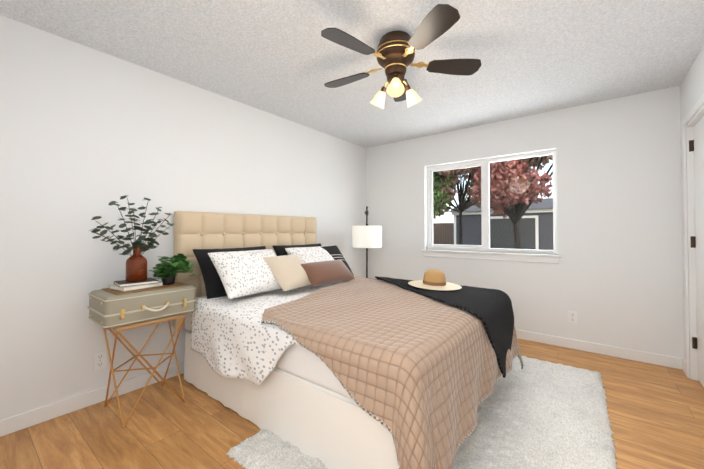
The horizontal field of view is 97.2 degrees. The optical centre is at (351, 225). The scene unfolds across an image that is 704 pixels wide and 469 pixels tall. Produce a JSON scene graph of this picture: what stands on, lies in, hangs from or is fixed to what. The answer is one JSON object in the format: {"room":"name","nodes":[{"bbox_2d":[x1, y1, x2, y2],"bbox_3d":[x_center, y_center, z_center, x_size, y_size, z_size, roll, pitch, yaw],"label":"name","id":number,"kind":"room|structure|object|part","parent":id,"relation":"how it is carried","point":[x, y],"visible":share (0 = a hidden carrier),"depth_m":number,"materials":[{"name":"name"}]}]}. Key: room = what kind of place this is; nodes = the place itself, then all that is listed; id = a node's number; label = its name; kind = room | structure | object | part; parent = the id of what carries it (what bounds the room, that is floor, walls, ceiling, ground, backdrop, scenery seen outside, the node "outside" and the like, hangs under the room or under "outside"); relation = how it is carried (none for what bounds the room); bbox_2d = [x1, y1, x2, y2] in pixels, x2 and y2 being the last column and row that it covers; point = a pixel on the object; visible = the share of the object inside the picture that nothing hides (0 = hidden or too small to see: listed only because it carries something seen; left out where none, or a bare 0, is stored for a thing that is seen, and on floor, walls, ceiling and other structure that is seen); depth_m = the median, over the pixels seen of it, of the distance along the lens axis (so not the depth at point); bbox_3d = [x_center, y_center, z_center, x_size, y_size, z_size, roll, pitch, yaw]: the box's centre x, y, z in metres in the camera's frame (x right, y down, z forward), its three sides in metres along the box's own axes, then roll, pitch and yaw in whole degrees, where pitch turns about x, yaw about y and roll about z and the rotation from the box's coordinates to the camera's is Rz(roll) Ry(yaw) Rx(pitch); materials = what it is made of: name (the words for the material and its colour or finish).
{"room":"bedroom","nodes":[
{"label":"bedroom","id":0,"kind":"room"},
{"bbox_2d":[0,15,365,419],"bbox_3d":[-1.101,0.013,3.122,0.140,2.440,4.380,-1,-1,38],"label":"wall","id":1,"kind":"structure","parent":0,"point":[87,134],"depth_m":2.18,"materials":[{"name":"white paint"}]},
{"bbox_2d":[0,361,183,436],"bbox_3d":[-1.040,1.185,3.057,0.014,0.095,4.100,-1,-1,38],"label":"baseboard","id":2,"kind":"structure","parent":1,"relation":"attached to","point":[15,423],"depth_m":2.04,"materials":[{"name":"white"}]},
{"bbox_2d":[93,351,106,370],"bbox_3d":[-1.746,0.933,2.152,0.009,0.116,0.072,-1,-1,38],"label":"electrical outlet","id":3,"kind":"object","parent":1,"relation":"attached to","point":[100,360],"visible":1,"depth_m":2.15,"materials":[{"name":"white plastic"}]},
{"bbox_2d":[0,338,703,468],"bbox_3d":[0.267,1.267,2.043,3.600,0.100,4.380,-1,-1,38],"label":"floor","id":4,"kind":"structure","parent":0,"point":[655,414],"depth_m":1.87,"materials":[{"name":"brown wood"}]},
{"bbox_2d":[87,285,196,427],"bbox_3d":[-1.401,0.821,2.107,0.409,0.796,0.539,-1,-1,38],"label":"nightstand","id":5,"kind":"object","parent":4,"relation":"on","point":[114,312],"visible":1,"depth_m":1.99,"materials":[{"name":"beige leather"}]},
{"bbox_2d":[102,281,188,294],"bbox_3d":[-1.409,0.419,2.134,0.295,0.006,0.430,-1,-1,38],"label":"placemat","id":6,"kind":"object","parent":5,"relation":"on","point":[118,292],"visible":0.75,"depth_m":2.02,"materials":[{"name":"wicker"}]},
{"bbox_2d":[109,278,162,290],"bbox_3d":[-1.456,0.392,2.100,0.210,0.044,0.251,-1,-1,33],"label":"books","id":7,"kind":"object","parent":6,"relation":"on","point":[122,285],"visible":0.88,"depth_m":2.03,"materials":[{"name":"white paper"}]},
{"bbox_2d":[89,195,174,281],"bbox_3d":[-1.468,0.082,2.089,0.149,0.575,0.489,-1,-1,38],"label":"bottle vase","id":8,"kind":"object","parent":7,"relation":"on","point":[136,265],"visible":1,"depth_m":2.08,"materials":[{"name":"orange glass"}]},
{"bbox_2d":[149,253,194,284],"bbox_3d":[-1.279,0.307,2.223,0.417,0.216,0.252,-1,-1,38],"label":"potted plant","id":9,"kind":"object","parent":6,"relation":"on","point":[166,271],"visible":1,"depth_m":2.20,"materials":[{"name":"green plant"}]},
{"bbox_2d":[173,211,523,468],"bbox_3d":[-0.064,0.551,2.471,2.263,1.345,1.846,-1,-1,38],"label":"bed","id":10,"kind":"object","parent":4,"relation":"on","point":[300,338],"visible":0.94,"depth_m":1.78,"materials":[{"name":"white fabric"}]},
{"bbox_3d":[-0.928,0.561,3.119,0.103,1.345,1.590,-1,-1,38],"label":"headboard","id":11,"kind":"part","parent":10,"relation":"part of","materials":[{"name":"beige fabric"}]},
{"bbox_2d":[191,281,343,385],"bbox_3d":[-0.220,0.750,2.574,1.192,0.412,1.749,-1,-1,38],"label":"duvet","id":12,"kind":"object","parent":10,"relation":"on","point":[236,338],"depth_m":1.89,"materials":[{"name":"white fabric"}]},
{"bbox_2d":[263,254,311,290],"bbox_3d":[-0.529,0.391,2.668,0.322,0.269,0.463,-1,-1,38],"label":"pillow","id":13,"kind":"object","parent":10,"relation":"on","point":[286,272],"depth_m":2.56,"materials":[{"name":"beige fabric"}]},
{"bbox_2d":[301,260,354,285],"bbox_3d":[-0.217,0.425,2.852,0.231,0.202,0.590,-1,-1,38],"label":"pillow","id":14,"kind":"object","parent":10,"relation":"on","point":[320,273],"depth_m":2.74,"materials":[{"name":"brown fabric"}]},
{"bbox_2d":[408,269,461,290],"bbox_3d":[0.690,0.435,2.602,0.441,0.138,0.411,-1,-1,38],"label":"hat","id":15,"kind":"object","parent":10,"relation":"on","point":[434,279],"visible":1,"depth_m":2.53,"materials":[{"name":"brown wicker"}]},
{"bbox_2d":[375,276,513,377],"bbox_3d":[0.557,0.745,2.532,1.330,0.485,0.930,-1,-1,38],"label":"throw","id":16,"kind":"object","parent":10,"relation":"on","point":[491,310],"depth_m":2.12,"materials":[{"name":"black fabric"}]},
{"bbox_2d":[352,206,381,277],"bbox_3d":[0.203,0.489,4.056,0.445,1.516,0.490,-1,-1,38],"label":"floor lamp","id":17,"kind":"object","parent":4,"relation":"on","point":[366,236],"visible":0.79,"depth_m":3.84,"materials":[{"name":"white fabric"}]},
{"bbox_2d":[226,356,616,468],"bbox_3d":[0.686,1.194,2.105,1.770,0.043,2.391,-1,-1,38],"label":"rug","id":18,"kind":"object","parent":4,"relation":"on","point":[535,413],"visible":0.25,"depth_m":1.78,"materials":[{"name":"white fur"}]},
{"bbox_2d":[0,0,703,147],"bbox_3d":[0.267,-1.273,2.082,3.600,0.100,4.380,-1,-1,38],"label":"ceiling","id":19,"kind":"structure","parent":0,"point":[285,59],"depth_m":2.16,"materials":[{"name":"white paint"}]},
{"bbox_2d":[321,4,480,108],"bbox_3d":[0.252,-1.011,2.048,1.064,0.424,1.088,-1,-1,38],"label":"fan","id":20,"kind":"object","parent":19,"relation":"hanging from","point":[394,54],"visible":1,"depth_m":1.94,"materials":[{"name":"brown wood"}]},
{"bbox_3d":[-0.002,-1.053,2.209,0.467,0.037,0.152,-1,-1,38],"label":"blade","id":21,"kind":"part","parent":20,"relation":"part of","materials":[{"name":"wood"}]},
{"bbox_3d":[0.011,-1.059,1.839,0.184,0.037,0.462,-1,-1,38],"label":"blade","id":22,"kind":"part","parent":20,"relation":"part of","materials":[{"name":"brown wood"}]},
{"bbox_3d":[0.356,-1.050,2.376,0.243,0.037,0.444,-1,-1,38],"label":"blade","id":23,"kind":"part","parent":20,"relation":"part of","materials":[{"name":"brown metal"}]},
{"bbox_3d":[0.400,-1.061,1.712,0.418,0.037,0.295,-1,-1,38],"label":"blade","id":24,"kind":"part","parent":20,"relation":"part of","materials":[{"name":"brown wood"}]},
{"bbox_3d":[0.634,-1.055,2.063,0.384,0.037,0.347,-1,-1,38],"label":"blade","id":25,"kind":"part","parent":20,"relation":"part of","materials":[{"name":"brown wood"}]},
{"bbox_2d":[366,86,683,357],"bbox_3d":[1.565,0.023,3.739,3.320,2.440,0.140,-1,-1,38],"label":"wall","id":26,"kind":"structure","parent":0,"point":[614,277],"depth_m":3.07,"materials":[{"name":"white paint"}]},
{"bbox_2d":[421,150,561,263],"bbox_3d":[1.573,-0.203,3.704,1.540,1.200,0.160,-1,-1,38],"label":"window","id":27,"kind":"structure","parent":26,"relation":"in","point":[484,164],"depth_m":3.72,"materials":[{"name":"white plastic"}]},
{"bbox_2d":[568,311,576,323],"bbox_3d":[2.219,0.918,3.124,0.072,0.116,0.009,-1,-1,38],"label":"electrical outlet","id":28,"kind":"object","parent":26,"relation":"attached to","point":[572,316],"visible":1,"depth_m":3.12,"materials":[{"name":"white plastic"}]},
{"bbox_2d":[516,329,683,368],"bbox_3d":[1.523,1.194,3.656,3.306,0.095,0.014,-1,-1,38],"label":"baseboard","id":29,"kind":"structure","parent":26,"relation":"attached to","point":[648,357],"depth_m":2.96,"materials":[{"name":"white"}]},
{"bbox_2d":[680,46,703,358],"bbox_3d":[1.635,-0.019,1.004,0.140,2.440,4.380,-1,-1,38],"label":"wall","id":30,"kind":"structure","parent":0,"point":[691,88],"depth_m":2.44,"materials":[{"name":"white paint"}]},
{"bbox_2d":[682,359,685,373],"bbox_3d":[1.570,1.154,1.028,0.014,0.095,4.086,-1,-1,38],"label":"baseboard","id":31,"kind":"structure","parent":30,"relation":"attached to","point":[683,365],"depth_m":2.61,"materials":[{"name":"white"}]},
{"bbox_2d":[681,94,703,386],"bbox_3d":[2.510,0.169,2.145,0.156,2.098,0.936,-1,-1,38],"label":"door frame","id":32,"kind":"structure","parent":30,"relation":"attached to","point":[690,307],"depth_m":2.47,"materials":[{"name":"white wood"}]},
{"label":"outside","id":33,"kind":"structure","parent":0,"visible":0},
{"bbox_3d":[11.437,1.880,19.175,60.000,0.100,35.480,-1,-1,38],"label":"lawn","id":34,"kind":"structure","parent":33,"visible":0},
{"bbox_2d":[433,223,453,244],"bbox_3d":[1.197,0.868,21.137,13.424,1.981,0.060,-1,-1,38],"label":"fence","id":35,"kind":"object","parent":34,"relation":"on","point":[443,236],"depth_m":17.94,"materials":[{"name":"brown wood"}]},
{"bbox_2d":[433,170,458,216],"bbox_3d":[1.195,-1.159,9.786,3.797,5.685,3.246,-1,-1,38],"label":"tree","id":36,"kind":"object","parent":34,"relation":"on","point":[436,195],"depth_m":9.22,"materials":[{"name":"green plant"}]},
{"bbox_2d":[433,155,552,244],"bbox_3d":[3.712,-1.496,10.031,5.477,6.365,3.915,-1,-1,38],"label":"tree","id":37,"kind":"object","parent":34,"relation":"on","point":[462,201],"depth_m":10.09,"materials":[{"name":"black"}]},
{"bbox_2d":[449,198,553,249],"bbox_3d":[7.653,0.277,14.148,5.400,2.949,3.300,-1,-1,38],"label":"shed","id":38,"kind":"object","parent":34,"relation":"on","point":[473,220],"depth_m":13.08,"materials":[{"name":"grey"}]},
{"bbox_2d":[452,156,552,248],"bbox_3d":[4.213,-0.998,7.108,4.201,5.293,2.622,-1,-1,38],"label":"autumn tree","id":39,"kind":"object","parent":34,"relation":"on","point":[507,195],"depth_m":6.94,"materials":[{"name":"red plant"}]}
]}

